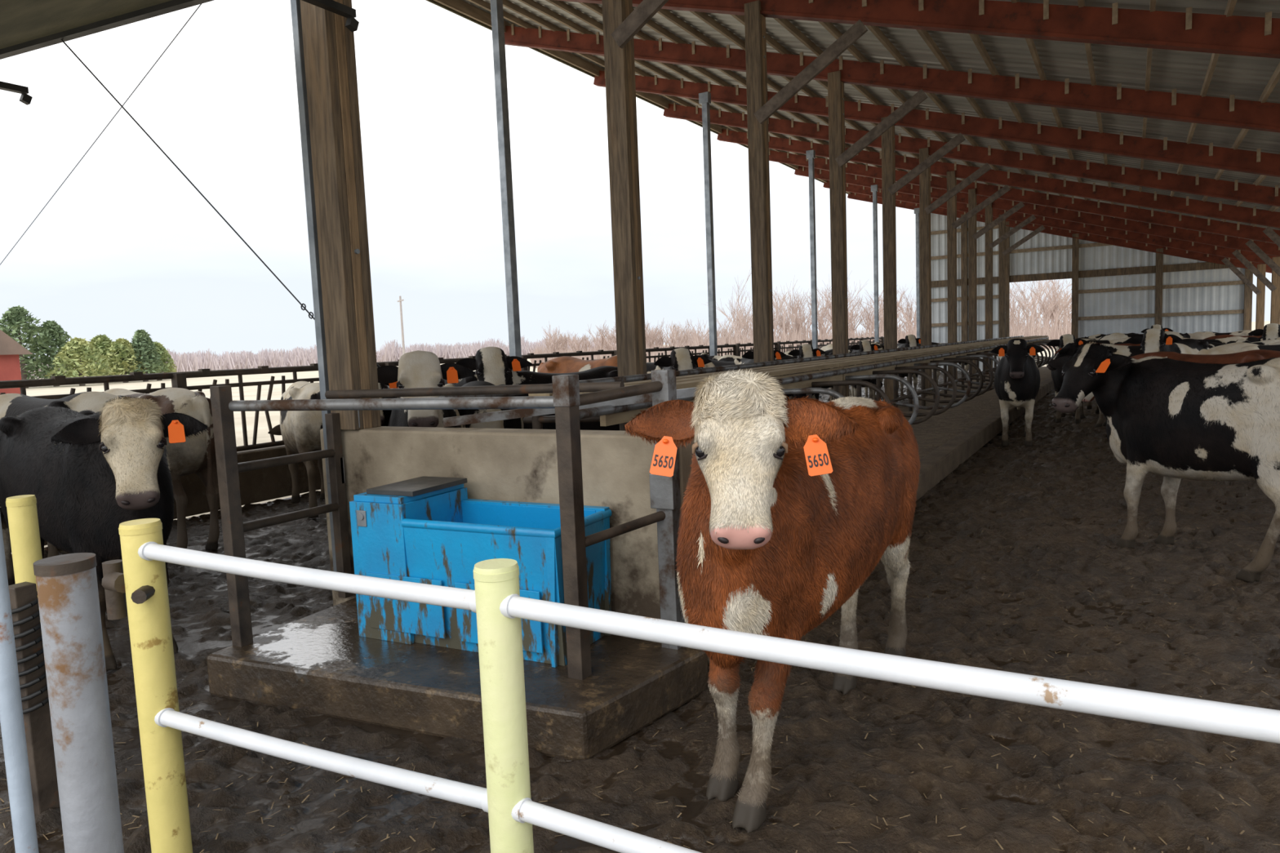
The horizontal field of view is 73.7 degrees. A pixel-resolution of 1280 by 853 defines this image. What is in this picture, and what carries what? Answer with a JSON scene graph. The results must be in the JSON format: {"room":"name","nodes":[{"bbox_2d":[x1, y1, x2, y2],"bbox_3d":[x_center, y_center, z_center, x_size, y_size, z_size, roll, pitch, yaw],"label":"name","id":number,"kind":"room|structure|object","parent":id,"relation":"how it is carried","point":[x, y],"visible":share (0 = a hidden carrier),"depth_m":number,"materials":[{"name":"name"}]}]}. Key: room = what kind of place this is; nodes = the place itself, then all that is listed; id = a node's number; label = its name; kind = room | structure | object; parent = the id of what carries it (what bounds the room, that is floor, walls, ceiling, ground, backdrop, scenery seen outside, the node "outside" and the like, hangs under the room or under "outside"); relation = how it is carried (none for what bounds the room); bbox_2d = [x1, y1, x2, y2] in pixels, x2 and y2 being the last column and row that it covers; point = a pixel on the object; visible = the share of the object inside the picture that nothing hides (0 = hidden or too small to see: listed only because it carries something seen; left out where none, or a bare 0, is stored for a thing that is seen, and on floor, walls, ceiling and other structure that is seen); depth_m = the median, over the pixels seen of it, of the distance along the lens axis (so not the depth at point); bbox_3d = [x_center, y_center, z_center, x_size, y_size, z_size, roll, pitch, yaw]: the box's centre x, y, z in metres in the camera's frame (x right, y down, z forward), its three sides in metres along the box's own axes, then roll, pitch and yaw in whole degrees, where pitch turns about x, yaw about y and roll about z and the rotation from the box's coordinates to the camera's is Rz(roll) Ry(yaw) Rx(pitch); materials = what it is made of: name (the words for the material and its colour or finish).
{"room":"cattle barn","nodes":[
{"label":"cattle barn","id":0,"kind":"room"},
{"bbox_2d":[0,0,359,105],"bbox_3d":[-5.522,-2.109,4.101,6.285,0.289,5.023,1,6,30],"label":"canopy roof","id":1,"kind":"structure","parent":0,"point":[25,25],"depth_m":4.63,"materials":[{"name":"metal"}]},
{"bbox_2d":[0,370,1279,852],"bbox_3d":[7.147,-0.262,16.376,13.090,0.105,38.381,1,6,30],"label":"floor","id":2,"kind":"structure","parent":0,"point":[819,758],"depth_m":3.56,"materials":[{"name":"brown soil"}]},
{"bbox_2d":[0,514,39,852],"bbox_3d":[-1.303,0.763,1.497,0.683,1.600,0.030,0,6,19],"label":"metal pole","id":3,"kind":"object","parent":2,"relation":"on","point":[11,717],"visible":1,"depth_m":1.36,"materials":[{"name":"grey metal"}]},
{"bbox_2d":[8,581,60,814],"bbox_3d":[-2.164,0.980,3.045,0.136,0.850,0.135,1,6,30],"label":"spring","id":4,"kind":"object","parent":2,"relation":"on","point":[24,599],"visible":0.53,"depth_m":3.02,"materials":[{"name":"metal"}]},
{"bbox_2d":[0,391,124,585],"bbox_3d":[-4.285,0.461,6.252,2.108,1.426,0.670,0,6,23],"label":"cow","id":5,"kind":"object","parent":2,"relation":"on","point":[11,404],"visible":0.19,"depth_m":6.03},
{"bbox_2d":[33,552,124,852],"bbox_3d":[-1.164,0.898,1.821,0.115,1.257,0.107,1,6,30],"label":"bollard","id":6,"kind":"object","parent":2,"relation":"on","point":[67,585],"visible":1,"depth_m":1.75,"materials":[{"name":"metal"}]},
{"bbox_2d":[0,395,209,671],"bbox_3d":[-3.096,0.539,4.792,2.149,1.457,0.648,3,7,42],"label":"cow","id":7,"kind":"object","parent":2,"relation":"on","point":[89,473],"visible":0.77,"depth_m":4.33},
{"bbox_2d":[103,387,219,551],"bbox_3d":[-4.275,0.359,7.469,2.070,1.396,0.656,1,7,32],"label":"cow","id":8,"kind":"object","parent":2,"relation":"on","point":[197,455],"visible":0.34,"depth_m":6.89},
{"bbox_2d":[10,444,320,551],"bbox_3d":[1.270,-0.613,19.496,0.220,0.580,37.000,1,6,30],"label":"wall","id":9,"kind":"structure","parent":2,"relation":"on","point":[256,486],"depth_m":9.62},
{"bbox_2d":[0,336,884,451],"bbox_3d":[1.311,-1.383,19.462,0.135,0.935,37.140,1,6,30],"label":"fence","id":10,"kind":"object","parent":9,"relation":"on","point":[178,380],"visible":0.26,"depth_m":9.65,"materials":[{"name":"black metal"}]},
{"bbox_2d":[267,381,324,518],"bbox_3d":[-3.509,0.187,9.198,0.656,1.344,2.027,-6,6,-31],"label":"cow","id":11,"kind":"object","parent":2,"relation":"on","point":[300,430],"visible":0.48,"depth_m":8.49},
{"bbox_2d":[377,364,398,426],"bbox_3d":[-2.311,0.184,7.652,0.663,1.551,2.071,-3,6,-12],"label":"cow","id":12,"kind":"object","parent":2,"relation":"on","point":[385,415],"visible":0.07,"depth_m":6.83},
{"bbox_2d":[377,350,475,427],"bbox_3d":[-1.622,0.208,6.764,0.754,1.619,2.070,-3,6,-9],"label":"cow","id":13,"kind":"object","parent":2,"relation":"on","point":[415,369],"visible":0.27,"depth_m":5.89},
{"bbox_2d":[206,597,708,760],"bbox_3d":[-0.924,1.167,4.078,2.265,0.210,1.068,1,6,30],"label":"concrete pad","id":14,"kind":"object","parent":2,"relation":"on","point":[319,661],"visible":0.59,"depth_m":3.78,"materials":[{"name":"concrete"}]},
{"bbox_2d":[209,368,684,679],"bbox_3d":[-0.999,0.414,4.176,2.353,1.315,0.929,0,6,26],"label":"guard rail","id":15,"kind":"object","parent":14,"relation":"on","point":[664,491],"visible":0.96,"depth_m":3.92,"materials":[{"name":"grey metal"}]},
{"bbox_2d":[349,475,612,667],"bbox_3d":[-0.783,0.668,4.214,1.212,0.745,0.512,0,6,27],"label":"trough","id":16,"kind":"object","parent":14,"relation":"on","point":[424,529],"visible":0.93,"depth_m":4.10,"materials":[{"name":"blue metal"}]},
{"bbox_2d":[443,370,478,386],"bbox_3d":[-2.093,0.043,9.842,2.063,1.396,0.656,2,7,36],"label":"cow","id":17,"kind":"object","parent":2,"relation":"on","point":[463,381],"visible":0.03,"depth_m":9.34},
{"bbox_2d":[454,380,524,428],"bbox_3d":[-1.341,0.222,7.931,0.656,1.344,2.142,-2,6,-2],"label":"cow","id":18,"kind":"object","parent":2,"relation":"on","point":[517,423],"visible":0.16,"depth_m":7.01},
{"bbox_2d":[490,0,522,370],"bbox_3d":[-1.780,-2.663,11.495,0.250,6.437,0.250,1,6,30],"label":"steel column","id":19,"kind":"structure","parent":2,"relation":"on","point":[496,6],"depth_m":11.38,"materials":[{"name":"grey metal"}]},
{"bbox_2d":[320,410,694,622],"bbox_3d":[-0.812,0.507,4.676,2.450,1.360,0.210,1,6,30],"label":"concrete barrier","id":20,"kind":"object","parent":2,"relation":"on","point":[504,464],"visible":0.22,"depth_m":4.39,"materials":[{"name":"grey concrete"}]},
{"bbox_2d":[299,0,381,430],"bbox_3d":[-1.234,-2.197,4.535,1.489,4.460,0.256,1,6,30],"label":"post","id":21,"kind":"object","parent":20,"relation":"on","point":[329,46],"visible":0.97,"depth_m":4.90,"materials":[{"name":"wood"}]},
{"bbox_2d":[290,0,337,572],"bbox_3d":[-1.925,-1.758,4.958,0.050,5.300,0.090,1,6,30],"label":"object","id":22,"kind":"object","parent":21,"relation":"attached to","point":[295,4],"depth_m":4.97,"materials":[{"name":"grey metal"}]},
{"bbox_2d":[0,4,314,319],"bbox_3d":[-4.225,-1.460,6.078,5.068,1.727,0.802,2,7,35],"label":"cable","id":23,"kind":"object","parent":22,"relation":"attached to","point":[65,44],"visible":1,"depth_m":4.98,"materials":[{"name":"metal"}]},
{"bbox_2d":[456,346,619,431],"bbox_3d":[-0.802,0.015,8.352,2.143,1.633,0.638,-7,7,-39],"label":"cow","id":24,"kind":"object","parent":2,"relation":"on","point":[491,364],"visible":0.19,"depth_m":7.91},
{"bbox_2d":[537,355,647,373],"bbox_3d":[-0.482,-0.035,9.439,2.014,1.499,0.656,3,8,43],"label":"cow","id":25,"kind":"object","parent":2,"relation":"on","point":[564,364],"visible":0.2,"depth_m":9.46},
{"bbox_2d":[601,0,668,422],"bbox_3d":[0.417,-1.953,7.418,1.489,5.630,0.256,1,6,30],"label":"post","id":26,"kind":"object","parent":2,"relation":"on","point":[621,24],"visible":0.69,"depth_m":7.66,"materials":[{"name":"wood"}]},
{"bbox_2d":[0,437,1279,852],"bbox_3d":[3.345,0.808,6.863,7.039,0.100,13.037,1,6,30],"label":"litter","id":27,"kind":"object","parent":2,"relation":"on","point":[1071,756],"visible":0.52,"depth_m":3.21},
{"bbox_2d":[5,494,1279,852],"bbox_3d":[0.272,0.891,1.696,6.018,1.180,0.218,1,6,30],"label":"fence","id":28,"kind":"object","parent":2,"relation":"on","point":[135,586],"visible":0.98,"depth_m":2.05,"materials":[{"name":"white metal"}]},
{"bbox_2d":[646,362,715,373],"bbox_3d":[0.146,-0.328,12.897,2.253,1.368,0.668,1,6,28],"label":"cow","id":29,"kind":"object","parent":2,"relation":"on","point":[651,366],"visible":0.06,"depth_m":12.56},
{"bbox_2d":[653,347,711,370],"bbox_3d":[0.500,-0.177,10.264,0.660,1.544,2.061,-2,6,0],"label":"cow","id":30,"kind":"object","parent":2,"relation":"on","point":[681,358],"visible":0.2,"depth_m":9.38},
{"bbox_2d":[698,91,717,355],"bbox_3d":[1.396,-3.323,17.012,0.250,6.437,0.250,1,6,30],"label":"steel column","id":31,"kind":"structure","parent":2,"relation":"on","point":[704,98],"depth_m":16.89,"materials":[{"name":"grey metal"}]},
{"bbox_2d":[709,359,780,376],"bbox_3d":[1.427,-0.457,14.024,2.082,1.307,0.638,2,7,36],"label":"cow","id":32,"kind":"object","parent":2,"relation":"on","point":[717,363],"visible":0.02,"depth_m":13.85},
{"bbox_2d":[700,352,797,400],"bbox_3d":[1.910,-0.688,15.790,2.282,1.389,0.667,1,6,30],"label":"cow","id":33,"kind":"object","parent":2,"relation":"on","point":[726,357],"visible":0.06,"depth_m":15.69},
{"bbox_2d":[733,350,786,364],"bbox_3d":[1.760,-0.462,12.754,0.655,1.533,2.047,-2,6,0],"label":"cow","id":34,"kind":"object","parent":2,"relation":"on","point":[748,357],"visible":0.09,"depth_m":11.97},
{"bbox_2d":[623,368,919,833],"bbox_3d":[0.737,0.498,3.288,0.699,1.520,2.115,1,7,33],"label":"cow","id":35,"kind":"object","parent":2,"relation":"on","point":[789,506],"visible":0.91,"depth_m":2.73},
{"bbox_2d":[744,0,867,377],"bbox_3d":[2.044,-2.291,10.246,1.491,5.630,0.256,1,6,30],"label":"post","id":36,"kind":"object","parent":2,"relation":"on","point":[759,109],"visible":0.82,"depth_m":10.40,"materials":[{"name":"wood"}]},
{"bbox_2d":[787,343,826,400],"bbox_3d":[2.945,-0.713,15.047,0.640,1.498,2.000,-1,6,10],"label":"cow","id":37,"kind":"object","parent":2,"relation":"on","point":[806,350],"visible":0.29,"depth_m":14.23},
{"bbox_2d":[806,149,821,397],"bbox_3d":[4.572,-3.982,22.529,0.250,6.437,0.250,1,6,30],"label":"steel column","id":38,"kind":"structure","parent":2,"relation":"on","point":[811,154],"depth_m":22.41,"materials":[{"name":"grey metal"}]},
{"bbox_2d":[783,349,857,398],"bbox_3d":[3.344,-0.832,16.889,1.996,1.350,0.635,0,6,18],"label":"cow","id":39,"kind":"object","parent":2,"relation":"on","point":[828,352],"visible":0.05,"depth_m":16.55},
{"bbox_2d":[819,342,884,400],"bbox_3d":[5.162,-1.360,21.256,2.096,1.418,0.667,1,6,28],"label":"cow","id":40,"kind":"object","parent":2,"relation":"on","point":[828,347],"visible":0.08,"depth_m":21.20},
{"bbox_2d":[826,349,884,400],"bbox_3d":[4.816,-1.161,19.898,2.089,1.311,0.640,3,8,43],"label":"cow","id":41,"kind":"object","parent":2,"relation":"on","point":[831,388],"visible":0.03,"depth_m":19.41},
{"bbox_2d":[848,339,881,399],"bbox_3d":[4.669,-1.058,17.840,0.645,1.511,2.017,-1,6,10],"label":"cow","id":42,"kind":"object","parent":2,"relation":"on","point":[864,345],"visible":0.38,"depth_m":17.07},
{"bbox_2d":[871,184,879,342],"bbox_3d":[7.748,-4.641,28.046,0.250,6.437,0.250,1,6,30],"label":"steel column","id":43,"kind":"structure","parent":2,"relation":"on","point":[874,188],"depth_m":27.93,"materials":[{"name":"grey metal"}]},
{"bbox_2d":[827,71,928,397],"bbox_3d":[3.671,-2.629,13.074,1.492,5.630,0.256,1,6,30],"label":"post","id":44,"kind":"object","parent":2,"relation":"on","point":[838,157],"visible":0.87,"depth_m":13.23,"materials":[{"name":"wood"}]},
{"bbox_2d":[707,366,1054,666],"bbox_3d":[7.061,-0.532,18.017,2.200,0.240,30.820,1,6,30],"label":"concrete curb","id":45,"kind":"object","parent":2,"relation":"on","point":[947,439],"visible":0.02,"depth_m":12.34,"materials":[{"name":"grey concrete"}]},
{"bbox_2d":[438,335,1059,431],"bbox_3d":[7.350,-1.203,18.248,1.654,1.208,31.746,1,6,30],"label":"divider","id":46,"kind":"object","parent":45,"relation":"on","point":[621,411],"visible":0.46,"depth_m":9.14,"materials":[{"name":"grey metal"}]},
{"bbox_2d":[875,342,942,391],"bbox_3d":[7.436,-1.705,23.985,2.301,1.400,0.672,1,7,33],"label":"cow","id":47,"kind":"object","parent":2,"relation":"on","point":[938,372],"visible":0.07,"depth_m":23.56},
{"bbox_2d":[897,334,920,399],"bbox_3d":[6.541,-1.459,20.886,0.673,1.576,2.105,-1,6,10],"label":"cow","id":48,"kind":"object","parent":2,"relation":"on","point":[910,340],"visible":0.32,"depth_m":20.30},
{"bbox_2d":[914,208,920,370],"bbox_3d":[10.924,-5.300,33.563,0.250,6.437,0.250,1,6,30],"label":"steel column","id":49,"kind":"structure","parent":2,"relation":"on","point":[917,211],"depth_m":33.45,"materials":[{"name":"grey metal"}]},
{"bbox_2d":[880,116,965,406],"bbox_3d":[5.299,-2.967,15.901,1.491,5.630,0.256,1,6,30],"label":"post","id":50,"kind":"object","parent":2,"relation":"on","point":[890,187],"visible":0.74,"depth_m":16.07,"materials":[{"name":"wood"}]},
{"bbox_2d":[918,341,968,380],"bbox_3d":[9.778,-2.134,27.824,2.186,1.330,0.639,2,7,38],"label":"cow","id":51,"kind":"object","parent":2,"relation":"on","point":[966,366],"visible":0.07,"depth_m":27.35},
{"bbox_2d":[919,147,991,397],"bbox_3d":[6.927,-3.305,18.729,1.491,5.630,0.256,1,6,30],"label":"post","id":52,"kind":"object","parent":2,"relation":"on","point":[926,208],"visible":0.78,"depth_m":18.90,"materials":[{"name":"wood"}]},
{"bbox_2d":[946,170,1010,388],"bbox_3d":[8.555,-3.643,21.556,1.490,5.630,0.256,1,6,30],"label":"post","id":53,"kind":"object","parent":2,"relation":"on","point":[953,223],"visible":0.7,"depth_m":21.72,"materials":[{"name":"wood"}]},
{"bbox_2d":[968,188,1024,377],"bbox_3d":[10.183,-3.980,24.384,1.490,5.630,0.256,1,6,30],"label":"post","id":54,"kind":"object","parent":2,"relation":"on","point":[973,235],"visible":0.67,"depth_m":24.55,"materials":[{"name":"wood"}]},
{"bbox_2d":[985,203,1035,375],"bbox_3d":[11.810,-4.318,27.211,1.491,5.630,0.256,1,6,30],"label":"post","id":55,"kind":"object","parent":2,"relation":"on","point":[989,244],"visible":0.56,"depth_m":27.38,"materials":[{"name":"wood"}]},
{"bbox_2d":[990,338,1044,446],"bbox_3d":[5.319,-0.513,12.103,0.656,1.476,1.983,0,6,22],"label":"cow","id":56,"kind":"object","parent":2,"relation":"on","point":[1017,375],"visible":1,"depth_m":11.49},
{"bbox_2d":[998,214,1044,361],"bbox_3d":[13.438,-4.656,30.039,1.491,5.630,0.256,1,6,30],"label":"post","id":57,"kind":"object","parent":2,"relation":"on","point":[1002,251],"visible":0.7,"depth_m":30.22,"materials":[{"name":"wood"}]},
{"bbox_2d":[1046,333,1088,423],"bbox_3d":[7.356,-0.839,14.566,0.636,1.488,1.987,1,6,30],"label":"cow","id":58,"kind":"object","parent":2,"relation":"on","point":[1057,377],"visible":0.26,"depth_m":14.14},
{"bbox_2d":[1075,337,1101,340],"bbox_3d":[11.200,-1.546,20.828,2.281,1.388,0.667,-6,6,-31],"label":"cow","id":59,"kind":"object","parent":2,"relation":"on","point":[1096,339],"visible":0.02,"depth_m":20.43},
{"bbox_2d":[1086,401,1099,413],"bbox_3d":[8.509,-0.978,16.335,0.641,1.334,2.192,0,6,18],"label":"cow","id":60,"kind":"object","parent":2,"relation":"on","point":[1089,406],"visible":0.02,"depth_m":16.52},
{"bbox_2d":[1046,341,1143,427],"bbox_3d":[7.535,-0.663,13.304,2.245,1.366,0.656,3,8,43],"label":"cow","id":61,"kind":"object","parent":2,"relation":"on","point":[1068,348],"visible":0.16,"depth_m":13.38},
{"bbox_2d":[1071,342,1140,418],"bbox_3d":[8.502,-0.817,14.747,2.310,1.319,0.670,0,6,18],"label":"cow","id":62,"kind":"object","parent":2,"relation":"on","point":[1082,415],"visible":0.02,"depth_m":14.83},
{"bbox_2d":[1082,337,1130,344],"bbox_3d":[9.933,-1.193,17.934,0.654,1.341,2.208,-7,7,-41],"label":"cow","id":63,"kind":"object","parent":2,"relation":"on","point":[1122,340],"visible":0.05,"depth_m":17.78},
{"bbox_2d":[1084,333,1136,338],"bbox_3d":[13.453,-1.930,23.968,2.026,1.370,0.644,-2,6,-2],"label":"cow","id":64,"kind":"object","parent":2,"relation":"on","point":[1095,336],"visible":0.09,"depth_m":23.83},
{"bbox_2d":[1098,330,1190,340],"bbox_3d":[11.191,-1.419,19.299,2.113,1.430,0.672,1,7,33],"label":"cow","id":65,"kind":"object","parent":2,"relation":"on","point":[1113,335],"visible":0.08,"depth_m":19.20},
{"bbox_2d":[1141,324,1173,333],"bbox_3d":[12.813,-1.729,21.053,0.675,1.579,2.109,2,7,35],"label":"cow","id":66,"kind":"object","parent":2,"relation":"on","point":[1157,326],"visible":0.02,"depth_m":20.31},
{"bbox_2d":[1045,341,1279,582],"bbox_3d":[3.701,0.164,5.659,0.781,1.494,2.117,-5,6,-29],"label":"cow","id":67,"kind":"object","parent":2,"relation":"on","point":[1175,420],"visible":1,"depth_m":5.57},
{"bbox_2d":[1124,328,1208,354],"bbox_3d":[7.387,-0.598,11.788,2.056,1.540,0.658,-7,7,-40],"label":"cow","id":68,"kind":"object","parent":2,"relation":"on","point":[1153,340],"visible":0.26,"depth_m":11.27},
{"bbox_2d":[1082,349,1279,402],"bbox_3d":[5.975,-0.177,9.295,0.656,1.292,2.263,-7,7,-41],"label":"cow","id":69,"kind":"object","parent":2,"relation":"on","point":[1250,356],"visible":0.13,"depth_m":8.91},
{"bbox_2d":[1187,329,1253,339],"bbox_3d":[13.675,-1.588,20.366,2.243,1.362,0.665,0,6,23],"label":"cow","id":70,"kind":"object","parent":2,"relation":"on","point":[1198,335],"visible":0.15,"depth_m":20.18},
{"bbox_2d":[1181,336,1262,343],"bbox_3d":[11.258,-1.095,16.601,2.135,1.297,0.633,0,6,18],"label":"cow","id":71,"kind":"object","parent":2,"relation":"on","point":[1234,339],"visible":0.12,"depth_m":16.39},
{"bbox_2d":[1204,334,1261,339],"bbox_3d":[12.739,-1.308,18.143,0.664,1.307,2.289,-7,7,-41],"label":"cow","id":72,"kind":"object","parent":2,"relation":"on","point":[1220,336],"visible":0.07,"depth_m":18.20},
{"bbox_2d":[1197,342,1279,355],"bbox_3d":[7.591,-0.331,9.947,2.213,1.344,0.656,-2,6,-2],"label":"cow","id":73,"kind":"object","parent":2,"relation":"on","point":[1233,348],"visible":0.18,"depth_m":9.80},
{"bbox_2d":[1221,257,1266,329],"bbox_3d":[19.015,-3.557,26.965,1.152,3.588,0.245,1,6,30],"label":"post","id":74,"kind":"object","parent":2,"relation":"on","point":[1260,290],"visible":0.75,"depth_m":26.66,"materials":[{"name":"brown wood"}]},
{"bbox_2d":[1207,339,1279,348],"bbox_3d":[9.376,-0.703,13.094,2.199,1.338,0.643,0,6,18],"label":"cow","id":75,"kind":"object","parent":2,"relation":"on","point":[1211,344],"visible":0.07,"depth_m":13.03},
{"bbox_2d":[1231,249,1279,324],"bbox_3d":[17.387,-3.219,24.137,1.152,3.588,0.245,1,6,30],"label":"post","id":76,"kind":"object","parent":2,"relation":"on","point":[1274,286],"visible":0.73,"depth_m":23.84,"materials":[{"name":"brown wood"}]},
{"bbox_2d":[1235,338,1279,345],"bbox_3d":[8.842,-0.521,11.379,2.218,1.349,0.648,-1,6,8],"label":"cow","id":77,"kind":"object","parent":2,"relation":"on","point":[1240,340],"visible":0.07,"depth_m":11.34},
{"bbox_2d":[1244,240,1279,276],"bbox_3d":[15.760,-2.882,21.310,1.152,3.588,0.245,1,6,30],"label":"post","id":78,"kind":"object","parent":2,"relation":"on","point":[1250,244],"visible":1,"depth_m":21.17,"materials":[{"name":"brown wood"}]},
{"bbox_2d":[1248,323,1279,340],"bbox_3d":[10.989,-1.003,14.539,2.042,1.530,0.654,-7,7,-40],"label":"cow","id":79,"kind":"object","parent":2,"relation":"on","point":[1271,331],"visible":0.2,"depth_m":13.96},
{"bbox_2d":[1262,226,1279,247],"bbox_3d":[14.132,-2.544,18.482,1.152,3.588,0.245,1,6,30],"label":"post","id":80,"kind":"object","parent":2,"relation":"on","point":[1268,231],"visible":1,"depth_m":18.42,"materials":[{"name":"brown wood"}]},
{"bbox_2d":[426,0,1279,244],"bbox_3d":[6.336,-6.006,17.171,15.060,4.361,36.930,1,6,30],"label":"ceiling","id":81,"kind":"structure","parent":0,"point":[1254,78],"depth_m":13.16,"materials":[{"name":"metal"}]},
{"bbox_2d":[504,23,1279,133],"bbox_3d":[3.848,-5.192,12.697,14.784,4.574,0.140,1,6,30],"label":"rafter","id":82,"kind":"object","parent":81,"relation":"attached to","point":[1231,112],"visible":0.84,"depth_m":12.21,"materials":[{"name":"red wood"}]},
{"bbox_2d":[555,0,1279,58],"bbox_3d":[2.221,-4.854,9.870,14.784,4.574,0.140,1,6,30],"label":"rafter","id":83,"kind":"object","parent":81,"relation":"attached to","point":[1188,31],"visible":1,"depth_m":8.80,"materials":[{"name":"red wood"}]},
{"bbox_2d":[593,69,1279,177],"bbox_3d":[5.476,-5.530,15.525,14.784,4.574,0.140,1,6,30],"label":"rafter","id":84,"kind":"object","parent":81,"relation":"attached to","point":[1258,162],"visible":0.77,"depth_m":14.91,"materials":[{"name":"red wood"}]},
{"bbox_2d":[663,102,1279,207],"bbox_3d":[7.104,-5.868,18.352,14.784,4.574,0.140,1,6,30],"label":"rafter","id":85,"kind":"object","parent":81,"relation":"attached to","point":[1236,191],"visible":0.89,"depth_m":17.70,"materials":[{"name":"red wood"}]},
{"bbox_2d":[716,128,1279,228],"bbox_3d":[8.732,-6.205,21.180,14.784,4.574,0.140,1,6,30],"label":"rafter","id":86,"kind":"object","parent":81,"relation":"attached to","point":[1253,215],"visible":0.8,"depth_m":20.40,"materials":[{"name":"red wood"}]},
{"bbox_2d":[768,148,1279,243],"bbox_3d":[10.359,-6.543,24.007,14.784,4.574,0.140,1,6,30],"label":"rafter","id":87,"kind":"object","parent":81,"relation":"attached to","point":[1237,230],"visible":0.66,"depth_m":23.16,"materials":[{"name":"red wood"}]},
{"bbox_2d":[794,165,1279,256],"bbox_3d":[11.987,-6.881,26.834,14.784,4.574,0.140,1,6,30],"label":"rafter","id":88,"kind":"object","parent":81,"relation":"attached to","point":[1224,241],"visible":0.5,"depth_m":25.87,"materials":[{"name":"red wood"}]},
{"bbox_2d":[822,180,1279,263],"bbox_3d":[13.615,-7.219,29.662,14.784,4.574,0.140,1,6,30],"label":"rafter","id":89,"kind":"object","parent":81,"relation":"attached to","point":[1041,220],"visible":0.53,"depth_m":28.67,"materials":[{"name":"red wood"}]},
{"bbox_2d":[847,192,1271,273],"bbox_3d":[15.243,-7.557,32.489,14.784,4.574,0.140,1,6,30],"label":"rafter","id":90,"kind":"object","parent":81,"relation":"attached to","point":[1032,227],"visible":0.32,"depth_m":31.52,"materials":[{"name":"red wood"}]},
{"bbox_2d":[919,207,1253,371],"bbox_3d":[16.300,-5.598,32.173,11.120,6.866,0.200,1,6,30],"label":"wall","id":91,"kind":"structure","parent":0,"point":[1115,289],"depth_m":31.80,"materials":[{"name":"grey metal"}]},
{"label":"outside","id":92,"kind":"structure","parent":0,"visible":0},
{"bbox_2d":[11,320,1270,554],"bbox_3d":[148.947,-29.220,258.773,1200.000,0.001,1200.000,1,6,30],"label":"ground","id":93,"kind":"structure","parent":92,"point":[250,393],"depth_m":57.59,"materials":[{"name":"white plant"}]},
{"bbox_2d":[0,329,32,393],"bbox_3d":[-33.851,-3.037,39.360,7.800,4.400,5.800,-1,6,10],"label":"shed","id":94,"kind":"object","parent":93,"relation":"on","point":[10,349],"visible":0.67,"depth_m":40.56,"materials":[{"name":"red"}]},
{"bbox_2d":[0,324,39,377],"bbox_3d":[-57.510,-6.702,75.606,7.206,6.794,7.623,1,6,30],"label":"evergreen tree","id":95,"kind":"object","parent":93,"relation":"on","point":[0,324],"visible":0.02,"depth_m":75.97,"materials":[{"name":"green plant"}]},
{"bbox_2d":[0,305,70,388],"bbox_3d":[-53.898,-6.950,74.358,6.850,7.236,7.050,1,6,30],"label":"evergreen tree","id":96,"kind":"object","parent":93,"relation":"on","point":[16,317],"visible":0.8,"depth_m":73.81,"materials":[{"name":"green plant"}]},
{"bbox_2d":[19,320,88,386],"bbox_3d":[-53.206,-6.646,77.335,5.988,6.006,5.987,1,6,30],"label":"evergreen tree","id":97,"kind":"object","parent":93,"relation":"on","point":[59,336],"visible":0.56,"depth_m":76.49,"materials":[{"name":"green plant"}]},
{"bbox_2d":[44,337,116,386],"bbox_3d":[-49.378,-5.754,75.158,5.692,4.345,5.873,1,6,30],"label":"evergreen tree","id":98,"kind":"object","parent":93,"relation":"on","point":[75,353],"visible":0.93,"depth_m":74.35,"materials":[{"name":"green plant"}]},
{"bbox_2d":[85,333,121,376],"bbox_3d":[-53.174,-6.736,84.417,6.040,4.826,5.632,1,6,30],"label":"evergreen tree","id":99,"kind":"object","parent":93,"relation":"on","point":[102,342],"visible":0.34,"depth_m":83.68,"materials":[{"name":"green plant"}]},
{"bbox_2d":[102,337,151,382],"bbox_3d":[-49.670,-6.383,82.103,4.773,4.286,5.012,1,6,30],"label":"evergreen tree","id":100,"kind":"object","parent":93,"relation":"on","point":[122,348],"visible":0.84,"depth_m":81.20,"materials":[{"name":"green plant"}]},
{"bbox_2d":[124,328,164,382],"bbox_3d":[-48.156,-6.905,82.715,3.827,5.087,3.793,1,6,30],"label":"evergreen tree","id":101,"kind":"object","parent":93,"relation":"on","point":[141,338],"visible":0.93,"depth_m":82.20,"materials":[{"name":"green plant"}]},
{"bbox_2d":[146,341,177,380],"bbox_3d":[-48.566,-6.630,86.033,3.977,3.937,3.963,1,6,30],"label":"evergreen tree","id":102,"kind":"object","parent":93,"relation":"on","point":[162,352],"visible":0.48,"depth_m":85.79,"materials":[{"name":"green plant"}]},
{"bbox_2d":[19,332,616,378],"bbox_3d":[-74.820,-16.135,190.542,142.041,5.170,157.834,1,6,30],"label":"treeline","id":103,"kind":"object","parent":93,"relation":"on","point":[187,362],"visible":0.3,"depth_m":172.62,"materials":[{"name":"plant"}]},
{"bbox_2d":[397,296,404,355],"bbox_3d":[-25.329,-9.988,91.042,0.267,7.800,2.335,-6,7,-32],"label":"utility pole","id":104,"kind":"object","parent":93,"relation":"on","point":[400,300],"visible":0.7,"depth_m":90.92,"materials":[{"name":"wood"}]},
{"bbox_2d":[529,271,1071,368],"bbox_3d":[12.110,-12.610,92.410,66.738,9.819,55.722,1,6,30],"label":"woodland","id":105,"kind":"object","parent":93,"relation":"on","point":[799,333],"visible":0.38,"depth_m":80.89,"materials":[{"name":"plant"}]}
]}

